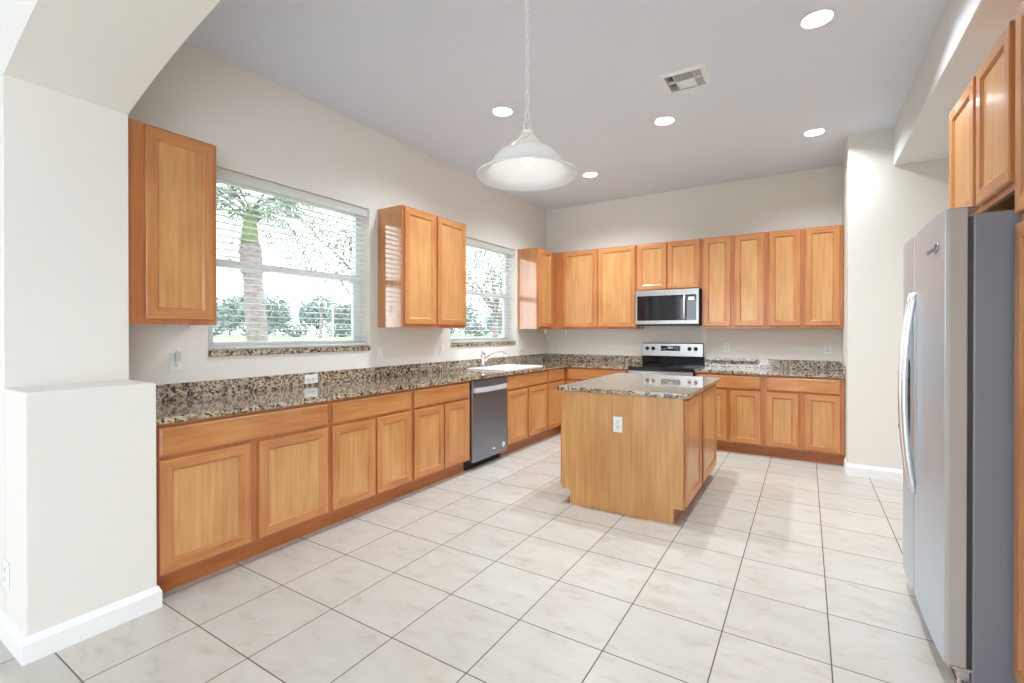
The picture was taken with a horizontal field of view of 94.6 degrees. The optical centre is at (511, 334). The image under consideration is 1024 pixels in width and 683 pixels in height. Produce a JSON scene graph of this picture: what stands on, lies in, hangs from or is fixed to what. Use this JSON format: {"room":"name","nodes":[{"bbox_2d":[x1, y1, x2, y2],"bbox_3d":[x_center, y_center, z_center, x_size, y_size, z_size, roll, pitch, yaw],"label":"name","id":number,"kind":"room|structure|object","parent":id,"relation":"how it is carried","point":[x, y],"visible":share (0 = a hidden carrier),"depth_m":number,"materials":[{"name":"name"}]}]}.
{"room":"kitchen","nodes":[
{"label":"kitchen","id":0,"kind":"room"},
{"bbox_2d":[5,380,156,636],"bbox_3d":[-1.968,0.781,2.177,0.296,1.090,0.453,0,0,32],"label":"wall","id":1,"kind":"structure","parent":0,"point":[80,458],"depth_m":2.05,"materials":[{"name":"white paint"}]},
{"bbox_2d":[22,586,161,665],"bbox_3d":[-1.836,1.274,2.097,0.016,0.105,0.485,0,0,32],"label":"baseboard","id":2,"kind":"structure","parent":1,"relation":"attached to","point":[41,644],"depth_m":2.06,"materials":[{"name":"white wood"}]},
{"bbox_2d":[0,0,220,613],"bbox_3d":[-0.880,-0.258,1.490,7.200,3.174,0.445,0,0,32],"label":"wall","id":3,"kind":"structure","parent":0,"point":[73,72],"depth_m":2.16,"materials":[{"name":"white paint"}]},
{"bbox_2d":[3,559,9,589],"bbox_3d":[-2.188,1.038,2.043,0.070,0.115,0.008,0,0,32],"label":"wall outlet","id":4,"kind":"object","parent":3,"relation":"attached to","point":[6,576],"visible":1,"depth_m":2.03,"materials":[{"name":"white plastic"}]},
{"bbox_2d":[0,608,25,665],"bbox_3d":[-3.005,1.272,2.549,2.479,0.105,0.016,0,0,32],"label":"baseboard","id":5,"kind":"structure","parent":3,"relation":"attached to","point":[11,636],"depth_m":1.97,"materials":[{"name":"white wood"}]},
{"bbox_2d":[128,41,545,384],"bbox_3d":[-0.975,-0.271,4.931,0.200,3.174,5.295,0,0,32],"label":"wall","id":6,"kind":"structure","parent":0,"point":[259,128],"depth_m":3.82,"materials":[{"name":"white paint"}]},
{"bbox_2d":[128,118,216,324],"bbox_3d":[-2.027,-0.596,2.740,0.330,1.081,0.451,0,0,32],"label":"upper cabinet","id":7,"kind":"object","parent":6,"relation":"attached to","point":[172,238],"visible":0.75,"depth_m":2.64,"materials":[{"name":"brown wood"}]},
{"bbox_2d":[169,352,181,370],"bbox_3d":[-2.092,0.168,2.942,0.008,0.115,0.070,0,0,32],"label":"wall outlet","id":8,"kind":"object","parent":6,"relation":"attached to","point":[173,366],"visible":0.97,"depth_m":2.93,"materials":[{"name":"white plastic"}]},
{"bbox_2d":[174,348,181,361],"bbox_3d":[-2.074,0.129,2.933,0.030,0.085,0.032,0,0,32],"label":"plug","id":9,"kind":"object","parent":8,"relation":"attached to","point":[177,355],"visible":1,"depth_m":2.92,"materials":[{"name":"beige plastic"}]},
{"bbox_2d":[208,178,370,356],"bbox_3d":[-1.716,-0.489,3.723,0.218,1.270,1.350,0,0,32],"label":"window","id":10,"kind":"structure","parent":6,"relation":"in","point":[355,334],"depth_m":3.78,"materials":[{"name":"white plastic"}]},
{"bbox_2d":[208,167,367,349],"bbox_3d":[-1.677,-0.511,3.699,0.073,1.222,1.342,0,0,32],"label":"window blind","id":11,"kind":"object","parent":10,"relation":"attached to","point":[224,174],"visible":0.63,"depth_m":3.59,"materials":[{"name":"white plastic"}]},
{"bbox_2d":[156,353,545,401],"bbox_3d":[-0.883,0.350,4.870,0.018,0.104,5.264,0,0,32],"label":"backsplash","id":12,"kind":"structure","parent":6,"relation":"attached to","point":[187,390],"depth_m":3.67,"materials":[{"name":"stone"}]},
{"bbox_2d":[377,346,382,358],"bbox_3d":[-1.213,0.171,4.352,0.009,0.115,0.070,0,0,32],"label":"wall outlet","id":13,"kind":"object","parent":6,"relation":"attached to","point":[379,349],"visible":1,"depth_m":4.35,"materials":[{"name":"white plastic"}]},
{"bbox_2d":[378,205,465,327],"bbox_3d":[-0.847,-0.604,4.633,0.330,1.081,0.921,0,0,32],"label":"upper cabinet","id":14,"kind":"object","parent":6,"relation":"attached to","point":[422,255],"visible":1,"depth_m":4.35,"materials":[{"name":"brown wood"}]},
{"bbox_2d":[438,344,442,354],"bbox_3d":[-0.764,0.165,5.073,0.008,0.115,0.070,0,0,32],"label":"wall outlet","id":15,"kind":"object","parent":6,"relation":"attached to","point":[440,346],"visible":1,"depth_m":5.07,"materials":[{"name":"white plastic"}]},
{"bbox_2d":[450,243,515,346],"bbox_3d":[-0.398,-0.497,5.839,0.218,1.270,1.358,0,0,32],"label":"window","id":16,"kind":"structure","parent":6,"relation":"in","point":[456,344],"depth_m":6.13,"materials":[{"name":"white plastic"}]},
{"bbox_2d":[450,237,512,342],"bbox_3d":[-0.359,-0.519,5.815,0.073,1.222,1.350,0,0,32],"label":"window blind","id":17,"kind":"object","parent":16,"relation":"attached to","point":[468,240],"visible":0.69,"depth_m":5.94,"materials":[{"name":"white plastic"}]},
{"bbox_2d":[517,247,554,328],"bbox_3d":[0.432,-0.611,6.686,0.330,1.081,0.822,0,0,32],"label":"upper cabinet","id":18,"kind":"object","parent":6,"relation":"attached to","point":[535,266],"visible":0.92,"depth_m":6.37,"materials":[{"name":"brown wood"}]},
{"bbox_2d":[0,426,968,682],"bbox_3d":[-0.780,1.390,1.278,8.000,0.120,11.900,0,0,32],"label":"floor","id":19,"kind":"structure","parent":0,"point":[776,570],"depth_m":2.41,"materials":[{"name":"tile"}]},
{"bbox_2d":[156,401,328,592],"bbox_3d":[-1.742,0.884,2.900,0.610,0.880,1.011,0,0,32],"label":"base cabinet","id":20,"kind":"object","parent":19,"relation":"on","point":[231,489],"visible":0.79,"depth_m":2.66,"materials":[{"name":"brown wood"}]},
{"bbox_2d":[156,353,641,424],"bbox_3d":[-0.258,0.368,4.492,1.479,0.136,5.283,0,0,32],"label":"countertop","id":21,"kind":"structure","parent":20,"relation":"on","point":[175,402],"depth_m":3.58,"materials":[{"name":"stone"}]},
{"bbox_2d":[304,374,317,383],"bbox_3d":[-1.582,0.352,3.722,0.008,0.070,0.115,0,0,32],"label":"wall outlet","id":22,"kind":"object","parent":21,"relation":"attached to","point":[313,378],"visible":1,"depth_m":3.72,"materials":[{"name":"white plastic"}]},
{"bbox_2d":[480,350,506,366],"bbox_3d":[-0.217,0.285,5.495,0.340,0.200,0.072,0,0,26],"label":"faucet","id":23,"kind":"object","parent":21,"relation":"on","point":[484,358],"visible":0.99,"depth_m":5.52,"materials":[{"name":"silver metal"}]},
{"bbox_2d":[467,364,542,370],"bbox_3d":[-0.065,0.488,5.590,0.530,0.208,0.830,0,0,32],"label":"sink","id":24,"kind":"object","parent":21,"relation":"in","point":[504,367],"visible":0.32,"depth_m":5.46,"materials":[{"name":"white ceramic"}]},
{"bbox_2d":[322,389,411,527],"bbox_3d":[-1.267,0.881,3.663,0.610,0.880,0.782,0,0,32],"label":"base cabinet","id":25,"kind":"object","parent":19,"relation":"on","point":[370,436],"visible":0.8,"depth_m":3.45,"materials":[{"name":"brown wood"}]},
{"bbox_2d":[405,381,469,493],"bbox_3d":[-0.852,0.878,4.329,0.610,0.880,0.783,0,0,32],"label":"base cabinet","id":26,"kind":"object","parent":19,"relation":"on","point":[440,413],"visible":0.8,"depth_m":4.13,"materials":[{"name":"brown wood"}]},
{"bbox_2d":[464,376,506,470],"bbox_3d":[-0.450,0.880,4.913,0.634,0.872,0.617,0,0,32],"label":"dishwasher","id":27,"kind":"object","parent":19,"relation":"on","point":[488,396],"visible":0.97,"depth_m":4.72,"materials":[{"name":"grey metal"}]},
{"bbox_2d":[500,370,546,455],"bbox_3d":[-0.061,0.873,5.598,0.610,0.880,0.943,0,0,32],"label":"base cabinet","id":28,"kind":"object","parent":19,"relation":"on","point":[526,392],"visible":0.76,"depth_m":5.39,"materials":[{"name":"brown wood"}]},
{"bbox_2d":[541,367,564,438],"bbox_3d":[0.326,0.871,6.218,0.610,0.880,0.516,0,0,32],"label":"base cabinet","id":29,"kind":"object","parent":19,"relation":"on","point":[556,376],"visible":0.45,"depth_m":6.01,"materials":[{"name":"brown wood"}]},
{"bbox_2d":[565,367,628,383],"bbox_3d":[1.225,0.871,6.301,0.861,0.880,0.610,0,0,32],"label":"base cabinet","id":30,"kind":"object","parent":19,"relation":"on","point":[572,374],"visible":0.18,"depth_m":6.11,"materials":[{"name":"brown wood"}]},
{"bbox_2d":[561,384,716,524],"bbox_3d":[1.147,0.879,4.061,0.958,0.880,1.366,0,0,32],"label":"kitchen island","id":31,"kind":"object","parent":19,"relation":"on","point":[665,449],"visible":0.93,"depth_m":3.48,"materials":[{"name":"brown wood"}]},
{"bbox_2d":[613,416,621,432],"bbox_3d":[0.779,0.664,3.479,0.070,0.115,0.008,0,0,32],"label":"wall outlet","id":32,"kind":"object","parent":31,"relation":"attached to","point":[617,421],"visible":1,"depth_m":3.48,"materials":[{"name":"white plastic"}]},
{"bbox_2d":[557,373,720,398],"bbox_3d":[1.149,0.421,4.052,0.987,0.032,1.435,0,0,32],"label":"island countertop","id":33,"kind":"structure","parent":31,"relation":"on","point":[648,385],"depth_m":3.74,"materials":[{"name":"stone"}]},
{"bbox_2d":[628,343,703,375],"bbox_3d":[1.897,0.714,5.828,0.768,1.197,0.702,0,0,32],"label":"electric range","id":34,"kind":"object","parent":19,"relation":"on","point":[682,358],"visible":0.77,"depth_m":5.97,"materials":[{"name":"grey metal"}]},
{"bbox_2d":[628,364,702,370],"bbox_3d":[1.895,0.405,5.828,0.764,0.026,0.598,0,0,32],"label":"cooktop","id":35,"kind":"object","parent":34,"relation":"in","point":[640,367],"depth_m":5.74,"materials":[{"name":"black glass"}]},
{"bbox_2d":[695,372,763,455],"bbox_3d":[2.546,0.874,5.478,0.692,0.880,0.610,0,0,32],"label":"base cabinet","id":36,"kind":"object","parent":19,"relation":"on","point":[740,397],"visible":0.59,"depth_m":5.17,"materials":[{"name":"brown wood"}]},
{"bbox_2d":[764,375,844,464],"bbox_3d":[3.143,0.875,5.106,0.710,0.880,0.610,0,0,32],"label":"base cabinet","id":37,"kind":"object","parent":19,"relation":"on","point":[804,417],"visible":0.98,"depth_m":4.86,"materials":[{"name":"brown wood"}]},
{"bbox_2d":[694,358,845,377],"bbox_3d":[2.848,0.365,5.290,1.415,0.136,0.643,0,0,32],"label":"countertop","id":38,"kind":"structure","parent":37,"relation":"on","point":[801,368],"depth_m":5.35,"materials":[{"name":"stone"}]},
{"bbox_2d":[842,128,948,469],"bbox_3d":[3.791,-0.270,4.557,0.954,3.174,0.890,0,0,32],"label":"wall pier","id":39,"kind":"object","parent":19,"relation":"on","point":[885,205],"visible":0.36,"depth_m":4.32,"materials":[{"name":"white paint"}]},
{"bbox_2d":[844,457,846,474],"bbox_3d":[3.206,1.265,4.540,0.016,0.105,0.266,0,0,32],"label":"baseboard","id":40,"kind":"structure","parent":39,"relation":"attached to","point":[845,460],"depth_m":4.54,"materials":[{"name":"white wood"}]},
{"bbox_2d":[846,463,902,481],"bbox_3d":[3.545,1.266,4.182,0.970,0.105,0.016,0,0,32],"label":"baseboard","id":41,"kind":"object","parent":39,"relation":"attached to","point":[890,474],"visible":0.35,"depth_m":4.32,"materials":[{"name":"white wood"}]},
{"bbox_2d":[898,206,1021,682],"bbox_3d":[2.168,0.426,1.948,0.857,1.803,0.907,0,0,32],"label":"refrigerator","id":42,"kind":"object","parent":19,"relation":"on","point":[956,363],"visible":1,"depth_m":1.74,"materials":[{"name":"grey metal"}]},
{"bbox_2d":[1013,0,1023,682],"bbox_3d":[1.837,0.100,1.157,0.665,2.461,0.760,0,0,32],"label":"panel","id":43,"kind":"object","parent":19,"relation":"on","point":[1018,538],"visible":1,"depth_m":1.61,"materials":[{"name":"brown wood"}]},
{"bbox_2d":[185,0,947,209],"bbox_3d":[-0.780,-1.904,1.266,8.000,0.120,11.900,0,0,32],"label":"ceiling","id":44,"kind":"structure","parent":0,"point":[428,76],"depth_m":3.34,"materials":[{"name":"white paint"}]},
{"bbox_2d":[491,106,513,116],"bbox_3d":[-0.078,-1.879,3.933,0.188,0.060,0.188,0,0,32],"label":"recessed light","id":45,"kind":"object","parent":44,"relation":"in","point":[500,111],"visible":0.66,"depth_m":3.98,"materials":[{"name":"white plastic"}]},
{"bbox_2d":[476,0,578,191],"bbox_3d":[0.061,-1.239,1.898,0.410,1.214,0.410,0,0,32],"label":"pendant lamp","id":46,"kind":"object","parent":44,"relation":"hanging from","point":[527,164],"visible":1,"depth_m":1.96,"materials":[{"name":"white glass"}]},
{"bbox_2d":[582,172,597,177],"bbox_3d":[0.912,-1.885,5.508,0.188,0.060,0.188,0,0,32],"label":"recessed light","id":47,"kind":"object","parent":44,"relation":"in","point":[588,174],"visible":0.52,"depth_m":5.56,"materials":[{"name":"white"}]},
{"bbox_2d":[653,116,675,125],"bbox_3d":[1.326,-1.879,4.107,0.188,0.060,0.188,0,0,32],"label":"recessed light","id":48,"kind":"object","parent":44,"relation":"in","point":[665,120],"visible":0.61,"depth_m":4.16,"materials":[{"name":"white"}]},
{"bbox_2d":[658,63,711,94],"bbox_3d":[1.260,-1.865,3.433,0.312,0.056,0.312,0,0,32],"label":"ceiling vent","id":49,"kind":"object","parent":44,"relation":"in","point":[687,78],"visible":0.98,"depth_m":3.42,"materials":[{"name":"white plastic"}]},
{"bbox_2d":[802,128,826,136],"bbox_3d":[2.781,-1.880,4.343,0.188,0.060,0.188,0,0,32],"label":"recessed light","id":50,"kind":"object","parent":44,"relation":"in","point":[818,131],"visible":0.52,"depth_m":4.39,"materials":[{"name":"white plastic"}]},
{"bbox_2d":[798,8,835,28],"bbox_3d":[1.789,-1.874,2.770,0.188,0.060,0.188,0,0,32],"label":"recessed light","id":51,"kind":"object","parent":44,"relation":"in","point":[817,18],"visible":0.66,"depth_m":2.81,"materials":[{"name":"white"}]},
{"bbox_2d":[546,165,841,365],"bbox_3d":[2.515,-0.275,5.994,5.000,3.174,0.200,0,0,32],"label":"wall","id":52,"kind":"structure","parent":0,"point":[811,198],"depth_m":5.91,"materials":[{"name":"white paint"}]},
{"bbox_2d":[550,343,553,350],"bbox_3d":[0.597,0.190,7.067,0.070,0.115,0.008,0,0,32],"label":"wall outlet","id":53,"kind":"object","parent":52,"relation":"attached to","point":[551,344],"visible":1,"depth_m":7.06,"materials":[{"name":"white plastic"}]},
{"bbox_2d":[546,353,641,363],"bbox_3d":[1.133,0.343,6.726,1.479,0.104,0.019,0,0,32],"label":"backsplash","id":54,"kind":"structure","parent":52,"relation":"attached to","point":[551,357],"depth_m":6.68,"materials":[{"name":"stone"}]},
{"bbox_2d":[555,245,642,328],"bbox_3d":[1.183,-0.611,6.510,1.167,1.081,0.330,0,0,32],"label":"upper cabinet","id":55,"kind":"object","parent":52,"relation":"attached to","point":[595,288],"visible":0.96,"depth_m":6.36,"materials":[{"name":"brown wood"}]},
{"bbox_2d":[637,238,701,290],"bbox_3d":[2.016,-0.850,5.991,0.790,0.599,0.330,0,0,32],"label":"upper cabinet","id":56,"kind":"object","parent":52,"relation":"attached to","point":[671,265],"visible":0.88,"depth_m":5.84,"materials":[{"name":"brown wood"}]},
{"bbox_2d":[636,288,701,325],"bbox_3d":[1.981,-0.327,5.939,0.757,0.438,0.455,0,0,32],"label":"microwave","id":57,"kind":"object","parent":56,"relation":"attached to","point":[675,307],"visible":0.98,"depth_m":5.77,"materials":[{"name":"grey metal"}]},
{"bbox_2d":[724,343,729,351],"bbox_3d":[2.636,0.163,5.796,0.070,0.115,0.008,0,0,32],"label":"wall outlet","id":58,"kind":"object","parent":52,"relation":"attached to","point":[726,345],"visible":1,"depth_m":5.79,"materials":[{"name":"white plastic"}]},
{"bbox_2d":[702,232,767,328],"bbox_3d":[2.642,-0.607,5.601,0.683,1.081,0.330,0,0,32],"label":"upper cabinet","id":59,"kind":"object","parent":52,"relation":"attached to","point":[734,267],"visible":0.95,"depth_m":5.47,"materials":[{"name":"brown wood"}]},
{"bbox_2d":[704,358,838,370],"bbox_3d":[3.013,0.348,5.554,1.415,0.104,0.019,0,0,32],"label":"backsplash","id":60,"kind":"structure","parent":52,"relation":"attached to","point":[721,362],"depth_m":5.52,"materials":[{"name":"stone"}]},
{"bbox_2d":[767,224,842,328],"bbox_3d":[3.232,-0.606,5.233,0.703,1.081,0.330,0,0,32],"label":"upper cabinet","id":61,"kind":"object","parent":52,"relation":"attached to","point":[805,265],"visible":1,"depth_m":5.09,"materials":[{"name":"brown wood"}]},
{"bbox_2d":[824,344,830,353],"bbox_3d":[3.509,0.162,5.253,0.070,0.115,0.008,0,0,32],"label":"wall outlet","id":62,"kind":"object","parent":52,"relation":"attached to","point":[827,347],"visible":1,"depth_m":5.25,"materials":[{"name":"white plastic"}]},
{"bbox_2d":[894,0,1022,165],"bbox_3d":[2.532,-1.675,2.216,0.622,0.346,4.405,0,0,32],"label":"soffit","id":63,"kind":"structure","parent":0,"point":[966,32],"depth_m":2.85,"materials":[{"name":"white paint"}]},
{"bbox_3d":[3.108,-0.262,2.387,0.180,3.174,5.295,0,0,32],"label":"wall","id":64,"kind":"structure","parent":0,"visible":0},
{"bbox_2d":[949,19,1015,215],"bbox_3d":[2.281,-0.828,1.867,0.665,0.612,0.915,0,0,32],"label":"upper cabinet","id":65,"kind":"object","parent":64,"relation":"attached to","point":[982,120],"visible":0.8,"depth_m":1.93,"materials":[{"name":"brown wood"}]},
{"label":"outside","id":66,"kind":"structure","parent":0,"visible":0},
{"bbox_2d":[213,333,501,341],"bbox_3d":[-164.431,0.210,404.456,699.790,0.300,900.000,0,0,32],"label":"ground","id":67,"kind":"structure","parent":66,"point":[310,336],"depth_m":147.61,"materials":[{"name":"green plant"}]},
{"bbox_2d":[213,323,227,334],"bbox_3d":[-96.163,-1.315,149.222,11.150,5.854,11.507,0,0,32],"label":"bush","id":68,"kind":"object","parent":67,"relation":"on","point":[215,331],"visible":0.21,"depth_m":149.72,"materials":[{"name":"green plant"}]},
{"bbox_2d":[217,294,245,334],"bbox_3d":[-155.258,-10.758,260.200,24.854,22.798,23.365,0,0,32],"label":"leafy tree","id":69,"kind":"object","parent":67,"relation":"on","point":[228,299],"visible":0.37,"depth_m":254.46,"materials":[{"name":"green plant"}]},
{"bbox_2d":[232,293,273,312],"bbox_3d":[-70.183,-5.221,128.668,10.415,12.706,10.288,0,0,32],"label":"palm tree","id":70,"kind":"object","parent":67,"relation":"on","point":[240,298],"visible":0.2,"depth_m":128.81,"materials":[{"name":"green plant"}]},
{"bbox_2d":[236,323,273,334],"bbox_3d":[-84.140,-1.569,155.263,11.484,5.584,10.991,0,0,32],"label":"bush","id":71,"kind":"object","parent":67,"relation":"on","point":[243,328],"visible":0.25,"depth_m":153.98,"materials":[{"name":"green plant"}]},
{"bbox_2d":[217,290,294,332],"bbox_3d":[-110.256,-9.174,202.784,25.425,20.055,28.015,0,0,32],"label":"leafy tree","id":72,"kind":"object","parent":67,"relation":"on","point":[274,302],"visible":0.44,"depth_m":202.55,"materials":[{"name":"green plant"}]},
{"bbox_2d":[216,182,335,340],"bbox_3d":[-5.602,-0.945,9.927,3.702,5.017,3.811,0,0,-30],"label":"palm tree","id":73,"kind":"object","parent":67,"relation":"on","point":[260,328],"visible":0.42,"depth_m":9.87,"materials":[{"name":"green plant"}]},
{"bbox_2d":[268,307,292,334],"bbox_3d":[-156.727,-9.330,312.084,24.714,22.255,25.465,0,0,32],"label":"leafy tree","id":74,"kind":"object","parent":67,"relation":"on","point":[288,320],"visible":0.23,"depth_m":308.63,"materials":[{"name":"green plant"}]},
{"bbox_2d":[276,322,311,336],"bbox_3d":[-74.869,-1.451,162.982,11.038,5.528,11.272,0,0,32],"label":"bush","id":75,"kind":"object","parent":67,"relation":"on","point":[286,326],"visible":0.86,"depth_m":161.65,"materials":[{"name":"green plant"}]},
{"bbox_2d":[259,196,351,296],"bbox_3d":[-5.928,-1.712,16.448,5.147,6.477,3.935,0,0,-20],"label":"leafy tree","id":76,"kind":"object","parent":67,"relation":"on","point":[342,216],"visible":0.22,"depth_m":16.00,"materials":[{"name":"green plant"}]},
{"bbox_2d":[295,301,337,334],"bbox_3d":[-115.564,-9.956,280.902,25.019,21.039,23.649,0,0,32],"label":"leafy tree","id":77,"kind":"object","parent":67,"relation":"on","point":[308,318],"visible":0.7,"depth_m":276.01,"materials":[{"name":"green plant"}]},
{"bbox_2d":[304,294,338,337],"bbox_3d":[-55.680,-5.376,138.577,9.921,12.942,10.593,0,0,32],"label":"palm tree","id":78,"kind":"object","parent":67,"relation":"on","point":[326,299],"visible":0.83,"depth_m":137.59,"materials":[{"name":"green plant"}]},
{"bbox_2d":[331,304,333,339],"bbox_3d":[-34.107,-2.234,89.858,0.480,6.960,0.468,0,0,32],"label":"post","id":79,"kind":"object","parent":67,"relation":"on","point":[332,306],"visible":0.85,"depth_m":89.77,"materials":[{"name":"white plastic"}]},
{"bbox_2d":[325,323,350,336],"bbox_3d":[-60.995,-1.486,167.757,11.554,5.490,11.023,0,0,32],"label":"bush","id":80,"kind":"object","parent":67,"relation":"on","point":[344,333],"visible":0.7,"depth_m":165.92,"materials":[{"name":"green plant"}]},
{"bbox_2d":[329,299,350,335],"bbox_3d":[-69.646,-7.097,202.025,20.015,15.925,18.531,0,0,32],"label":"leafy tree","id":81,"kind":"object","parent":67,"relation":"on","point":[338,318],"visible":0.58,"depth_m":196.37,"materials":[{"name":"green plant"}]},
{"bbox_2d":[450,328,456,334],"bbox_3d":[-27.032,-1.756,186.850,10.932,5.626,11.131,0,0,32],"label":"bush","id":82,"kind":"object","parent":67,"relation":"on","point":[452,331],"visible":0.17,"depth_m":185.40,"materials":[{"name":"green plant"}]},
{"bbox_2d":[450,304,483,334],"bbox_3d":[-31.218,-10.330,301.262,25.953,21.643,24.895,0,0,32],"label":"leafy tree","id":83,"kind":"object","parent":67,"relation":"on","point":[470,318],"visible":0.27,"depth_m":298.77,"materials":[{"name":"green plant"}]},
{"bbox_2d":[466,324,491,335],"bbox_3d":[-13.803,-1.650,192.162,11.079,5.515,11.326,0,0,32],"label":"bush","id":84,"kind":"object","parent":67,"relation":"on","point":[477,333],"visible":0.83,"depth_m":190.47,"materials":[{"name":"green plant"}]},
{"bbox_2d":[466,247,501,336],"bbox_3d":[-0.510,-0.817,13.797,2.963,4.713,3.706,0,0,-1],"label":"leafy tree","id":85,"kind":"object","parent":67,"relation":"on","point":[495,319],"visible":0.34,"depth_m":13.60,"materials":[{"name":"green plant"}]},
{"bbox_2d":[482,302,501,327],"bbox_3d":[-2.780,-9.413,249.024,24.858,20.184,26.540,0,0,32],"label":"leafy tree","id":86,"kind":"object","parent":67,"relation":"on","point":[491,314],"visible":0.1,"depth_m":244.86,"materials":[{"name":"green plant"}]},
{"bbox_2d":[484,311,501,334],"bbox_3d":[-9.177,-8.973,348.290,25.200,20.292,26.236,0,0,32],"label":"leafy tree","id":87,"kind":"object","parent":67,"relation":"on","point":[486,317],"visible":0.16,"depth_m":341.87,"materials":[{"name":"green plant"}]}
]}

